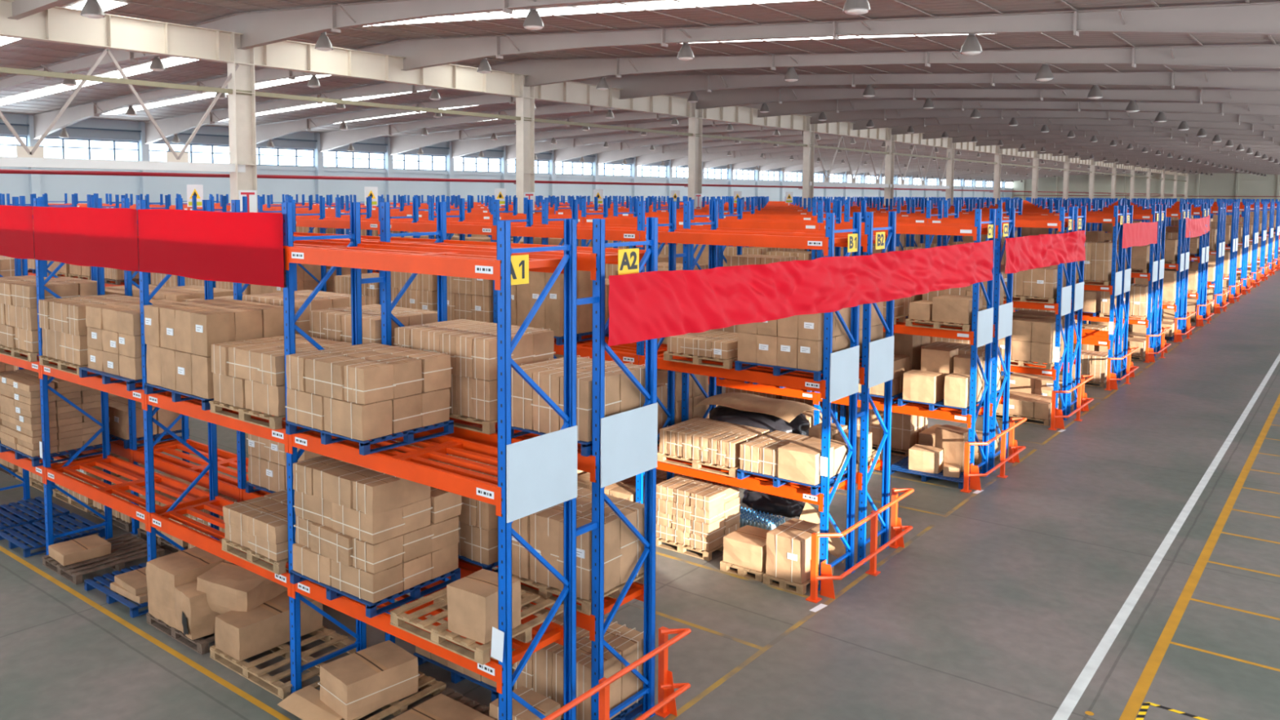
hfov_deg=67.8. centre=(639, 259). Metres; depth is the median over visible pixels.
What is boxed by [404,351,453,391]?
carton
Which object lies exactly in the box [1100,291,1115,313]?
carton
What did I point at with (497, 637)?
paper tag
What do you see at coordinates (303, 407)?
carton
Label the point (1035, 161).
column
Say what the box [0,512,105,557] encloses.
pallet
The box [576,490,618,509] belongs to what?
carton
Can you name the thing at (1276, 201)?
rack
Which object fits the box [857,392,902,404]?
pallet
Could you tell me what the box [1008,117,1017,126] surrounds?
lamp
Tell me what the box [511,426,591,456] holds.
pallet
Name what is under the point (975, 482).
guard
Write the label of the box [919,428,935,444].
carton
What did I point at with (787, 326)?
carton
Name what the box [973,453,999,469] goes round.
pallet
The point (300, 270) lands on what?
carton
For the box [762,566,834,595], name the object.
pallet
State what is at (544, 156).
window
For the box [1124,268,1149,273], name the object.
pallet
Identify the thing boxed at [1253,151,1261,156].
lamp
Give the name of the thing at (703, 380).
carton
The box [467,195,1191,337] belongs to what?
rack
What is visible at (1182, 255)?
board
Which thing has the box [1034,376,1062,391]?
carton
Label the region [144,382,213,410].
pallet
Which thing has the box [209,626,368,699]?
pallet
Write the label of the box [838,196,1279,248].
rack
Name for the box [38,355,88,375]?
pallet
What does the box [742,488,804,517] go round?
plastic bag
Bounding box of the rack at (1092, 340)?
[282,194,1124,383]
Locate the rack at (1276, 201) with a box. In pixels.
[943,196,1279,235]
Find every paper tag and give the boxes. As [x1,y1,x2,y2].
[39,440,42,457]
[490,626,504,662]
[820,456,827,476]
[1053,346,1059,362]
[1108,321,1113,334]
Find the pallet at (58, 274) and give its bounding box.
[47,271,68,277]
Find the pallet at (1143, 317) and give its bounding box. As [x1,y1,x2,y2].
[1099,312,1146,319]
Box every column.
[226,32,257,212]
[515,75,534,241]
[688,102,702,208]
[802,116,814,206]
[884,128,894,205]
[945,137,955,204]
[993,146,1001,204]
[1031,151,1039,203]
[1062,155,1069,199]
[1088,159,1094,202]
[1111,162,1116,201]
[1129,165,1135,202]
[1146,168,1151,199]
[1160,169,1164,200]
[1173,171,1177,198]
[1184,173,1188,199]
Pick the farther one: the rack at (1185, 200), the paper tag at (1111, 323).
the rack at (1185, 200)
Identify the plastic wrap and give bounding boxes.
[708,404,809,435]
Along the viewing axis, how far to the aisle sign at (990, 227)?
19.97 m
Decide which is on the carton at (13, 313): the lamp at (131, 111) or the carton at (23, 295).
the carton at (23, 295)
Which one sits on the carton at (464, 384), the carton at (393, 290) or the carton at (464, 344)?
the carton at (464, 344)
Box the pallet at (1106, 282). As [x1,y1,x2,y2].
[1075,279,1111,285]
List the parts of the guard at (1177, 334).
shield plate, rail, rail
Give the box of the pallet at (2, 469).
[0,463,17,477]
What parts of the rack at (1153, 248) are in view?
upright frame, upright frame, upright frame, upright frame, upright frame, upright frame, upright frame, upright frame, upright frame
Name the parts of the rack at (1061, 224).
upright frame, upright frame, upright frame, upright frame, upright frame, upright frame, upright frame, upright frame, upright frame, upright frame, upright frame, upright frame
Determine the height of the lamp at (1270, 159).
0.630 m
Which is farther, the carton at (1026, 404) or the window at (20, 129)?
the window at (20, 129)
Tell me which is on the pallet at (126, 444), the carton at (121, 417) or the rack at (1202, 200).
the carton at (121, 417)
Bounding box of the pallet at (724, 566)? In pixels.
[720,560,765,582]
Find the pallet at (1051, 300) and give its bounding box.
[1003,294,1056,303]
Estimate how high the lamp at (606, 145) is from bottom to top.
0.630 m
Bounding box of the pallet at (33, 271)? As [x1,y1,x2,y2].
[27,268,35,273]
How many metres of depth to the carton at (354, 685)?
10.88 m
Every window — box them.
[0,123,29,146]
[39,126,141,160]
[149,133,229,163]
[256,137,317,167]
[323,142,387,168]
[392,146,449,170]
[453,150,503,172]
[507,152,552,173]
[555,155,595,175]
[598,157,634,176]
[639,160,670,177]
[672,164,688,177]
[703,164,729,179]
[733,166,755,180]
[760,168,781,181]
[784,169,802,182]
[813,170,825,182]
[828,172,844,182]
[848,173,863,182]
[866,173,880,183]
[898,175,911,184]
[913,177,924,185]
[927,177,938,185]
[953,178,963,186]
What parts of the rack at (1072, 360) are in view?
upright frame, upright frame, upright frame, upright frame, upright frame, upright frame, upright frame, upright frame, upright frame, upright frame, upright frame, upright frame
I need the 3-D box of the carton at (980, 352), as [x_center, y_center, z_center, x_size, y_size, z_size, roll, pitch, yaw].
[7.564,2.493,21.089,0.388,0.968,0.567,3,5,38]
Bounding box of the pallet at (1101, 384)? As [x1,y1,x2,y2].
[1072,378,1106,387]
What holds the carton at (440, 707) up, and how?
on the pallet at (449, 692)
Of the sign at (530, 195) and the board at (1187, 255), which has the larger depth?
the board at (1187, 255)
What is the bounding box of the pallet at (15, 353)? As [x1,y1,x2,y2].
[0,344,39,362]
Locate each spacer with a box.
[361,276,384,284]
[576,520,597,536]
[577,296,598,305]
[675,253,686,257]
[857,410,865,417]
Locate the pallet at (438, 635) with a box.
[390,587,563,665]
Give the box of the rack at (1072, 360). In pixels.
[213,194,1086,417]
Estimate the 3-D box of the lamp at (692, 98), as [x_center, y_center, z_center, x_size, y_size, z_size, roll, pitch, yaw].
[2.227,-6.902,40.072,0.480,0.630,0.480,3,5,37]
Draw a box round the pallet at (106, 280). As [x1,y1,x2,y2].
[104,278,139,284]
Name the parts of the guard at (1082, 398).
shield plate, rail, rail, shield plate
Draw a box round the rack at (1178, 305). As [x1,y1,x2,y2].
[443,195,1186,332]
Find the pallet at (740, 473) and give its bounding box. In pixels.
[737,468,847,495]
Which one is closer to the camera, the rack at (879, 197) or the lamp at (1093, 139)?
the lamp at (1093, 139)
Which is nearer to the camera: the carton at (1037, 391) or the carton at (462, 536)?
the carton at (462, 536)
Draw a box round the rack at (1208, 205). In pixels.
[534,195,1210,320]
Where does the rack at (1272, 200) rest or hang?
on the floor
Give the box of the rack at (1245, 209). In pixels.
[653,195,1248,293]
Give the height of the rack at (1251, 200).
5.880 m
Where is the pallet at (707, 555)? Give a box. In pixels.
[655,536,723,560]
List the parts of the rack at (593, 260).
post, post, post, post, post, post, post, post, post, post, post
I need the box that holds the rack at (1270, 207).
[756,195,1273,269]
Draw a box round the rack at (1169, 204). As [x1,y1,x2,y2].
[620,195,1239,299]
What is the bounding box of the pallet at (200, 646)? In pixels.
[146,612,215,654]
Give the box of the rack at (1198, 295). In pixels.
[506,195,1206,319]
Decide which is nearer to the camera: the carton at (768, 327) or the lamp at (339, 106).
the carton at (768, 327)
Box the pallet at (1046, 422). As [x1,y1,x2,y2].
[995,413,1050,426]
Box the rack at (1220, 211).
[560,195,1223,312]
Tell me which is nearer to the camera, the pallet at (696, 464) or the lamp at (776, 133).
the pallet at (696, 464)
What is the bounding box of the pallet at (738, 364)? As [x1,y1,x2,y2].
[734,360,822,381]
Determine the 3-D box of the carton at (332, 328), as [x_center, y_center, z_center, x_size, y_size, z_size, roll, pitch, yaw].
[-3.959,0.965,12.994,0.381,0.509,0.573,3,5,38]
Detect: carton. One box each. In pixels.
[0,257,22,276]
[0,280,32,305]
[0,324,15,347]
[0,372,38,385]
[4,304,22,328]
[10,282,54,308]
[13,327,38,352]
[13,377,54,391]
[13,393,55,404]
[13,400,55,411]
[14,387,56,398]
[14,405,56,417]
[14,412,56,424]
[14,418,57,431]
[15,431,57,444]
[16,425,57,437]
[16,444,57,457]
[17,438,58,449]
[21,306,37,330]
[37,297,71,328]
[41,328,61,359]
[46,280,79,298]
[48,299,91,333]
[48,533,111,565]
[59,332,88,365]
[62,279,97,296]
[64,448,97,478]
[66,302,102,335]
[75,455,116,483]
[85,303,127,328]
[87,326,102,350]
[87,347,103,371]
[93,476,129,509]
[102,306,140,332]
[102,329,119,354]
[102,351,119,375]
[102,480,130,511]
[108,400,142,435]
[110,452,144,476]
[110,582,147,604]
[111,268,135,279]
[111,489,130,518]
[113,403,156,439]
[114,566,146,595]
[117,309,141,335]
[118,333,141,357]
[119,354,142,379]
[120,492,138,523]
[138,473,175,499]
[143,303,184,346]
[146,344,162,386]
[146,546,226,627]
[154,476,186,505]
[156,408,182,433]
[160,305,200,350]
[160,346,178,390]
[160,480,197,506]
[164,292,204,302]
[170,484,209,517]
[173,581,221,640]
[174,307,217,353]
[174,351,192,395]
[186,494,226,529]
[190,310,235,356]
[191,353,213,399]
[194,560,288,613]
[195,497,236,533]
[205,510,210,536]
[210,340,252,375]
[212,372,245,408]
[215,590,323,661]
[218,515,224,540]
[220,307,262,341]
[222,496,286,532]
[224,522,250,548]
[226,343,284,382]
[244,379,285,416]
[246,433,266,459]
[247,304,284,337]
[248,454,266,488]
[248,506,288,543]
[248,533,288,561]
[257,340,312,348]
[257,350,302,386]
[263,489,287,506]
[264,439,285,466]
[265,460,285,492]
[272,280,303,293]
[284,350,331,391]
[284,387,324,430]
[285,448,322,466]
[292,542,331,586]
[293,455,340,495]
[293,489,333,528]
[293,515,313,547]
[294,297,332,336]
[295,336,337,345]
[296,263,303,280]
[302,354,371,399]
[303,263,320,279]
[308,306,351,339]
[308,522,352,566]
[313,462,381,508]
[317,640,419,719]
[320,293,364,308]
[323,309,371,342]
[323,396,392,440]
[326,266,351,279]
[328,559,404,603]
[330,502,404,544]
[335,349,401,361]
[340,311,381,342]
[342,360,395,404]
[350,534,404,573]
[352,472,403,515]
[361,313,408,346]
[364,346,427,356]
[366,282,379,296]
[374,355,423,398]
[390,393,423,433]
[390,448,438,462]
[391,287,398,306]
[391,475,431,506]
[391,693,484,719]
[393,309,437,325]
[393,324,431,348]
[401,497,432,533]
[401,552,433,590]
[402,524,434,562]
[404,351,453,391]
[408,288,422,309]
[410,325,445,351]
[419,289,437,311]
[420,273,437,291]
[421,387,451,426]
[422,328,460,352]
[430,486,462,524]
[430,515,460,552]
[431,542,458,578]
[440,329,477,374]
[446,275,454,292]
[446,568,520,644]
[447,292,455,320]
[447,458,486,469]
[453,276,471,294]
[453,293,472,319]
[453,332,493,377]
[456,375,475,417]
[457,495,477,526]
[457,520,466,556]
[463,524,497,564]
[467,463,497,475]
[471,278,493,296]
[471,294,493,322]
[471,334,513,380]
[471,377,497,421]
[476,500,497,530]
[481,648,514,687]
[488,685,561,719]
[496,331,535,365]
[511,284,516,325]
[511,360,563,430]
[511,515,529,579]
[511,640,533,689]
[516,271,530,327]
[524,328,555,363]
[528,502,589,589]
[529,271,545,328]
[530,366,591,433]
[532,632,581,699]
[541,355,591,364]
[545,270,578,336]
[551,635,591,718]
[556,509,622,600]
[558,370,621,441]
[576,360,616,370]
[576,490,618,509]
[576,646,622,719]
[577,473,591,488]
[578,270,592,333]
[582,621,628,641]
[587,480,626,494]
[591,497,644,584]
[604,282,608,306]
[604,306,608,324]
[604,362,645,413]
[606,627,643,711]
[608,483,644,503]
[627,476,665,487]
[655,524,673,541]
[656,478,688,501]
[656,497,673,515]
[656,511,672,528]
[657,369,693,401]
[657,382,667,435]
[659,422,686,453]
[666,397,693,424]
[666,424,693,455]
[671,502,691,519]
[671,515,691,533]
[671,528,691,546]
[672,482,706,506]
[674,425,702,457]
[680,334,707,355]
[681,426,708,458]
[688,530,724,551]
[689,428,718,460]
[689,486,725,511]
[689,503,724,524]
[689,516,725,537]
[691,392,708,418]
[692,373,708,396]
[695,337,723,357]
[698,430,725,462]
[706,431,734,463]
[707,482,740,503]
[711,338,737,359]
[715,433,742,466]
[723,524,769,571]
[724,435,751,467]
[724,496,741,516]
[724,508,741,528]
[737,332,758,363]
[738,436,775,472]
[756,320,777,336]
[756,333,777,365]
[757,440,789,476]
[765,518,819,583]
[777,315,798,337]
[777,336,798,368]
[777,440,834,484]
[797,311,835,340]
[797,337,835,371]
[802,411,813,427]
[803,436,848,475]
[808,422,847,439]
[819,400,846,419]
[834,333,849,351]
[835,306,850,336]
[835,429,872,462]
[857,406,880,444]
[858,304,862,329]
[858,328,862,356]
[871,301,884,326]
[871,376,900,395]
[879,410,919,450]
[883,297,902,316]
[893,333,921,370]
[902,368,943,403]
[908,300,932,320]
[908,444,944,474]
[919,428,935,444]
[920,345,958,399]
[932,294,982,324]
[934,424,968,471]
[942,462,959,477]
[944,373,969,408]
[953,353,983,402]
[965,290,993,310]
[966,277,994,292]
[969,347,991,393]
[974,436,989,453]
[975,431,999,445]
[980,346,1001,390]
[998,338,1013,359]
[1004,266,1024,295]
[1008,395,1024,415]
[1009,373,1039,387]
[1011,340,1031,361]
[1012,318,1036,341]
[1019,397,1039,417]
[1023,267,1057,297]
[1031,320,1055,343]
[1031,342,1054,364]
[1033,399,1051,419]
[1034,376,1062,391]
[1034,388,1062,400]
[1076,241,1093,279]
[1090,242,1112,280]
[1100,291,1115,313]
[1115,284,1133,315]
[1128,339,1145,355]
[1129,284,1147,315]
[1156,322,1173,337]
[1158,270,1176,286]
[1158,285,1175,301]
[1184,270,1197,290]
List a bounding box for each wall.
[0,113,1013,234]
[1012,173,1279,214]
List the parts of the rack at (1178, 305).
upright frame, upright frame, upright frame, upright frame, upright frame, upright frame, upright frame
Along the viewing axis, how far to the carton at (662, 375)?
17.75 m
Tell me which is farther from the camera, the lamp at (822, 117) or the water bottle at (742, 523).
the lamp at (822, 117)
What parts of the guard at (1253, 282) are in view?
shield plate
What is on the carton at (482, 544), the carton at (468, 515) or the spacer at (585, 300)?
the carton at (468, 515)
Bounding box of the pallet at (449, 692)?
[388,688,489,719]
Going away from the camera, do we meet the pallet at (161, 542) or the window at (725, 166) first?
the pallet at (161, 542)
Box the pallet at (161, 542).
[137,528,188,553]
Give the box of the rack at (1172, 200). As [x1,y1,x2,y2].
[763,195,1275,269]
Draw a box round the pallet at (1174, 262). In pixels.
[1164,259,1177,264]
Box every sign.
[186,184,203,206]
[238,190,257,212]
[364,186,377,207]
[494,188,506,208]
[511,254,528,284]
[524,192,534,213]
[593,189,603,207]
[617,248,639,275]
[671,190,679,200]
[694,193,701,208]
[733,191,741,205]
[785,191,792,204]
[847,233,857,252]
[875,231,884,249]
[987,224,993,238]
[1003,223,1008,236]
[1068,219,1071,230]
[1077,218,1081,229]
[1120,215,1123,224]
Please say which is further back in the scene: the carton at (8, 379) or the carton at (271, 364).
the carton at (8, 379)
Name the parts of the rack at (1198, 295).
upright frame, upright frame, upright frame, upright frame, upright frame, upright frame, upright frame, upright frame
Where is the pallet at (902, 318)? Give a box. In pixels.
[881,313,909,324]
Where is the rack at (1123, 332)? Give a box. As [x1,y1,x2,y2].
[302,194,1133,381]
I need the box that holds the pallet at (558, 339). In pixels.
[553,331,592,345]
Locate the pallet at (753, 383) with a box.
[752,382,813,392]
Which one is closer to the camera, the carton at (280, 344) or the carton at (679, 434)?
the carton at (280, 344)
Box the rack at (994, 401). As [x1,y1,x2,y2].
[74,193,1015,471]
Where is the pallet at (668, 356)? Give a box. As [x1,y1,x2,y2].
[663,351,745,368]
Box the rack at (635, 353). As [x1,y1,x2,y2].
[0,194,861,591]
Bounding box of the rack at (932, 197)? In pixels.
[932,196,1279,235]
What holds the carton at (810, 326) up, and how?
on the carton at (810, 353)
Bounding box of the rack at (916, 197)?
[915,196,1279,237]
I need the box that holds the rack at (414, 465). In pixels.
[0,196,577,719]
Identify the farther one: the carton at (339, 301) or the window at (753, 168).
the window at (753, 168)
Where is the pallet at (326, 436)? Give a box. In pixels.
[285,419,453,455]
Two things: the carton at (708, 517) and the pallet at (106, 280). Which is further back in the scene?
the pallet at (106, 280)
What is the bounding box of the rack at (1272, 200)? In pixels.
[928,196,1279,236]
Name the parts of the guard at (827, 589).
shield plate, rail, rail, shield plate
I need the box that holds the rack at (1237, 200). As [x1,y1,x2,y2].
[814,196,1279,251]
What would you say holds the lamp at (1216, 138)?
hanging from the ceiling
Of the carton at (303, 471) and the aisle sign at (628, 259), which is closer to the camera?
the aisle sign at (628, 259)
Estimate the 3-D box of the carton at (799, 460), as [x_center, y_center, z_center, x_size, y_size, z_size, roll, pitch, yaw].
[2.575,3.138,14.763,0.665,0.478,0.651,3,5,37]
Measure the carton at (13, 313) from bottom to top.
0.369 m
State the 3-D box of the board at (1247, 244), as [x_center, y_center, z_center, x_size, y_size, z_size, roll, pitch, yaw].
[38.828,-1.177,60.854,0.012,0.743,0.990,3,5,37]
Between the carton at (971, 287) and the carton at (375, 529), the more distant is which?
the carton at (971, 287)
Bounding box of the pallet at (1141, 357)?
[1112,353,1145,360]
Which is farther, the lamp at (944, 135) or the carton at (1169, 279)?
the lamp at (944, 135)
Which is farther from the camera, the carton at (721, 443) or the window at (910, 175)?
the window at (910, 175)
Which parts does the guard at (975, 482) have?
shield plate, rail, rail, shield plate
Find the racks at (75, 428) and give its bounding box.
[0,209,1279,719]
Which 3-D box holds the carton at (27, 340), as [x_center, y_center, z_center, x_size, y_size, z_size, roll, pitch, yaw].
[-10.032,1.306,15.830,0.748,0.369,0.405,3,5,38]
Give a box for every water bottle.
[740,516,744,528]
[744,517,748,525]
[760,521,764,528]
[764,522,768,529]
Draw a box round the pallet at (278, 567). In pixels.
[221,537,288,574]
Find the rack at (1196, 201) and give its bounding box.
[721,195,1257,284]
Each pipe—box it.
[0,168,1184,195]
[1013,195,1279,196]
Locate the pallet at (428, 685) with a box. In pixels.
[310,671,446,719]
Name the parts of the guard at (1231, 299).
shield plate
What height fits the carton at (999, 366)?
0.968 m
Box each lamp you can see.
[58,127,69,137]
[62,71,77,86]
[80,0,105,18]
[125,105,136,115]
[149,56,164,71]
[171,133,180,142]
[214,87,226,98]
[266,139,274,147]
[307,75,320,87]
[315,31,333,51]
[335,98,345,109]
[339,121,347,129]
[347,143,354,151]
[417,147,423,154]
[420,128,428,135]
[429,89,440,100]
[432,108,442,117]
[476,57,491,73]
[478,151,484,157]
[490,133,497,140]
[522,7,544,30]
[550,137,556,144]
[579,156,585,162]
[582,126,589,130]
[595,76,608,89]
[603,141,608,147]
[605,110,613,118]
[640,131,647,135]
[648,145,654,151]
[671,117,679,125]
[676,42,694,60]
[687,91,698,102]
[725,124,733,131]
[759,102,769,112]
[773,129,780,136]
[783,66,799,81]
[815,133,820,140]
[817,111,826,120]
[842,0,871,15]
[849,137,855,143]
[862,84,875,97]
[866,119,874,127]
[906,125,914,133]
[922,97,933,109]
[941,131,948,137]
[960,34,982,55]
[969,108,980,118]
[970,136,977,142]
[996,140,1003,146]
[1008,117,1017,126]
[1019,143,1026,149]
[1035,64,1053,81]
[1040,124,1048,132]
[1040,146,1045,151]
[1066,130,1075,137]
[1086,84,1102,99]
[1089,135,1097,142]
[1109,139,1116,146]
[1124,100,1139,112]
[1126,143,1133,149]
[1142,146,1147,152]
[1154,111,1167,122]
[1155,150,1160,155]
[1177,120,1189,130]
[1196,128,1206,137]
[1211,134,1221,142]
[1225,139,1233,146]
[1235,143,1244,151]
[1245,147,1253,154]
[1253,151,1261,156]
[1261,154,1268,159]
[1267,156,1274,161]
[1273,159,1279,164]
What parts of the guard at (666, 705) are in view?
rail, shield plate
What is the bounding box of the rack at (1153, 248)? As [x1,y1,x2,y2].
[381,194,1159,360]
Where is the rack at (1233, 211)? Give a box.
[611,195,1236,302]
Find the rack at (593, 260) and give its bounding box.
[0,195,657,719]
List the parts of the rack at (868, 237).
post, post, post, post, post, post, post, post, post, post, post, post, post, post, post, post, post, post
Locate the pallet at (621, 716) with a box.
[560,697,643,719]
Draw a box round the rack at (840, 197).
[840,196,1269,227]
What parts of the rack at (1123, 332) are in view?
upright frame, upright frame, upright frame, upright frame, upright frame, upright frame, upright frame, upright frame, upright frame, upright frame, upright frame, upright frame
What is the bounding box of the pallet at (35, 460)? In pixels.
[0,443,111,466]
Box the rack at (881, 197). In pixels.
[880,196,1259,203]
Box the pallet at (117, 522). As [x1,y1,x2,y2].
[90,506,139,532]
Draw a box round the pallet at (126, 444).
[109,428,189,448]
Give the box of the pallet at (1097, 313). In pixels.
[1074,310,1100,316]
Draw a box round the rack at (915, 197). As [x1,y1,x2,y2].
[915,196,1279,239]
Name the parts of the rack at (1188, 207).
upright frame, upright frame, upright frame, upright frame, upright frame, upright frame, upright frame, upright frame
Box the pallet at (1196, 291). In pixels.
[1187,288,1197,293]
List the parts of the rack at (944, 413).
upright frame, upright frame, upright frame, upright frame, upright frame, upright frame, upright frame, upright frame, upright frame, upright frame, upright frame, upright frame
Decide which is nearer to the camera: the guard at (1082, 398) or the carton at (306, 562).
the carton at (306, 562)
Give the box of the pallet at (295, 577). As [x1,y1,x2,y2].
[289,568,460,617]
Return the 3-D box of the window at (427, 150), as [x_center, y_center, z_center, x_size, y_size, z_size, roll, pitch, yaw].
[-16.880,-7.756,73.140,0.480,1.820,5.560,3,5,37]
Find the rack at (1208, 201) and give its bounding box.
[725,195,1266,275]
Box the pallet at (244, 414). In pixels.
[208,400,285,430]
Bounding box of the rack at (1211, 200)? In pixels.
[763,196,1267,275]
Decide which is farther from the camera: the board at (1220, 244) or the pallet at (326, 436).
the board at (1220, 244)
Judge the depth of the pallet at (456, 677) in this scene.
11.68 m
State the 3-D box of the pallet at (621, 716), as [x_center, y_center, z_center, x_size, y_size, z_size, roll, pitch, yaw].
[-0.682,5.173,11.132,1.230,0.145,1.080,3,5,37]
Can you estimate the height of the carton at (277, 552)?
0.219 m
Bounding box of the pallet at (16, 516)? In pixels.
[0,496,69,533]
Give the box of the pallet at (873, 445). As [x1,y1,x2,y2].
[871,444,908,457]
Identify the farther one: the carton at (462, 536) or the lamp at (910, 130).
the lamp at (910, 130)
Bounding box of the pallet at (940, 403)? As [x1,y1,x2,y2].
[897,397,983,415]
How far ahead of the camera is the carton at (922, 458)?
20.26 m
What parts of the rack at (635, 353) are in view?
post, post, post, post, post, post, post, post, post, post, post, post, post, post, post, post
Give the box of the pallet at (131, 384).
[79,366,154,391]
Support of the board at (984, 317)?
attached to the rack at (944, 413)
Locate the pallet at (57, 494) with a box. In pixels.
[52,488,93,512]
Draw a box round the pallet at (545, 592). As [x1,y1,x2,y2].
[511,573,644,615]
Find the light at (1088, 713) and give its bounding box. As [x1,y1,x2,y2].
[1084,711,1093,715]
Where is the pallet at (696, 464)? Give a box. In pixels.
[657,452,740,477]
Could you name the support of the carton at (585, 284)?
on the pallet at (558, 339)
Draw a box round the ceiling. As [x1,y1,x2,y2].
[0,0,1279,188]
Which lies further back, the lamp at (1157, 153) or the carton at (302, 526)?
the lamp at (1157, 153)
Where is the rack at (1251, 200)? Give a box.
[856,196,1252,220]
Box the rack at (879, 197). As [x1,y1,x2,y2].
[879,196,1276,214]
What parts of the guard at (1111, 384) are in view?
shield plate, rail, rail, shield plate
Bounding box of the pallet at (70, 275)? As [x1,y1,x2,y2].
[68,273,91,279]
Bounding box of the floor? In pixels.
[0,251,1279,719]
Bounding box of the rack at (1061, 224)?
[176,193,1074,420]
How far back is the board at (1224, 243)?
50.98 m
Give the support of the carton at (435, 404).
on the pallet at (326, 436)
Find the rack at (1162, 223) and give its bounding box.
[386,194,1166,355]
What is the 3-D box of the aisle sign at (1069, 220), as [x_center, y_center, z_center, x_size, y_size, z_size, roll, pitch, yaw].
[11.376,-0.917,25.192,0.006,0.280,0.360,3,5,37]
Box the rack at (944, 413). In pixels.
[44,193,995,486]
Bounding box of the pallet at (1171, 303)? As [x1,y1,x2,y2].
[1157,300,1175,305]
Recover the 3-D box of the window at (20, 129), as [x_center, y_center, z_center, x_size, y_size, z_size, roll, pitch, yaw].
[-34.975,-6.272,49.699,0.480,1.820,5.560,3,5,37]
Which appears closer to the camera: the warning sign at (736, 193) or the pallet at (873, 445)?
the pallet at (873, 445)
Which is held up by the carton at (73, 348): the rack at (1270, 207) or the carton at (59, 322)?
the carton at (59, 322)
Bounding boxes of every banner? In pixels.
[0,204,35,259]
[32,206,139,271]
[137,208,285,288]
[608,240,993,346]
[1004,230,1085,273]
[1122,222,1157,248]
[1185,214,1209,237]
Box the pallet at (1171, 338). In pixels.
[1160,335,1173,340]
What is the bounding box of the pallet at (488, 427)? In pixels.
[442,413,497,434]
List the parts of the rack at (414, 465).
post, post, post, post, post, post, post, post, post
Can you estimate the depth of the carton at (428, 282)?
19.68 m
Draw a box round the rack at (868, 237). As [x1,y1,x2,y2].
[0,193,896,564]
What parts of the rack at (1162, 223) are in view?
upright frame, upright frame, upright frame, upright frame, upright frame, upright frame, upright frame, upright frame, upright frame, upright frame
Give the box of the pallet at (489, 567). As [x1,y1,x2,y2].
[458,555,497,572]
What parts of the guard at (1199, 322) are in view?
shield plate, rail, rail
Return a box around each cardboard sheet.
[277,684,342,719]
[693,392,820,422]
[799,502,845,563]
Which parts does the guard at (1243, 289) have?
shield plate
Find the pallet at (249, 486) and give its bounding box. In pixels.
[245,481,275,493]
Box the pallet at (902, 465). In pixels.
[889,456,981,488]
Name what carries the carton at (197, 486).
on the racks at (75, 428)
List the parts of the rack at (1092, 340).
upright frame, upright frame, upright frame, upright frame, upright frame, upright frame, upright frame, upright frame, upright frame, upright frame, upright frame, upright frame, upright frame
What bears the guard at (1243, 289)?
on the floor
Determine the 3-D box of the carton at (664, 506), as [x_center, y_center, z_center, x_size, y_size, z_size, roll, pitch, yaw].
[0.544,4.175,16.350,0.380,0.237,0.510,3,5,37]
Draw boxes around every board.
[506,425,577,523]
[600,402,657,488]
[829,345,859,402]
[867,335,893,388]
[976,306,993,347]
[997,302,1013,339]
[1060,284,1071,316]
[1073,281,1084,311]
[1114,271,1122,296]
[1123,268,1131,293]
[1151,260,1158,282]
[1159,258,1164,279]
[1179,253,1184,271]
[1185,251,1189,270]
[1201,247,1204,263]
[1205,246,1208,262]
[1218,242,1222,257]
[1222,241,1225,256]
[1232,239,1235,252]
[1235,237,1238,251]
[1244,235,1246,248]
[1246,235,1248,247]
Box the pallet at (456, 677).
[413,652,513,701]
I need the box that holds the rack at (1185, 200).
[661,195,1250,290]
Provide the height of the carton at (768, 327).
0.463 m
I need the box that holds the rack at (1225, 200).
[895,196,1263,210]
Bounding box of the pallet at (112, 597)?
[84,562,149,617]
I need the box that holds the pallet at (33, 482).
[14,471,55,492]
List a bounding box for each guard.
[541,626,691,719]
[805,488,914,603]
[960,417,1026,493]
[1048,374,1094,430]
[1104,346,1139,391]
[1143,326,1172,363]
[1172,311,1195,342]
[1194,299,1214,326]
[1213,290,1230,314]
[1228,282,1242,303]
[1240,275,1253,294]
[1250,270,1262,287]
[1259,265,1270,281]
[1267,261,1276,275]
[1274,257,1279,271]
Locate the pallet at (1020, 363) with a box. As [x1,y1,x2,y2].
[1002,358,1061,369]
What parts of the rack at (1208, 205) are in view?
upright frame, upright frame, upright frame, upright frame, upright frame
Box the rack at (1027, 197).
[1026,197,1279,233]
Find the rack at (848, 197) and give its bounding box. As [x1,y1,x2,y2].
[844,196,1279,248]
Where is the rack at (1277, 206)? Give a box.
[813,196,1279,264]
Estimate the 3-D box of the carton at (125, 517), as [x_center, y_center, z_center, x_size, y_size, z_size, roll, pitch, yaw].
[-8.995,4.410,17.128,0.388,0.459,0.560,3,5,37]
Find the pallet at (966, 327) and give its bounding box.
[905,318,971,331]
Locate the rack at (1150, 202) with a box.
[572,195,1226,308]
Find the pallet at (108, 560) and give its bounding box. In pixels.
[41,533,164,584]
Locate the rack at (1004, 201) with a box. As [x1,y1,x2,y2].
[864,196,1254,218]
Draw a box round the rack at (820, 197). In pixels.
[819,196,1279,264]
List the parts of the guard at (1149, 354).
shield plate, rail, rail, shield plate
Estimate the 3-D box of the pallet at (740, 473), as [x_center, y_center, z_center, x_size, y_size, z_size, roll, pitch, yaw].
[2.471,3.420,15.227,1.380,0.145,1.240,3,5,37]
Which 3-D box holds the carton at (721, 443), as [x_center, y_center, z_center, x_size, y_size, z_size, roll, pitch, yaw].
[1.478,3.108,15.609,0.184,0.409,0.594,3,5,37]
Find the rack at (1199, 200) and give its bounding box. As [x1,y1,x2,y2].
[704,195,1259,279]
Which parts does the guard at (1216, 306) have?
shield plate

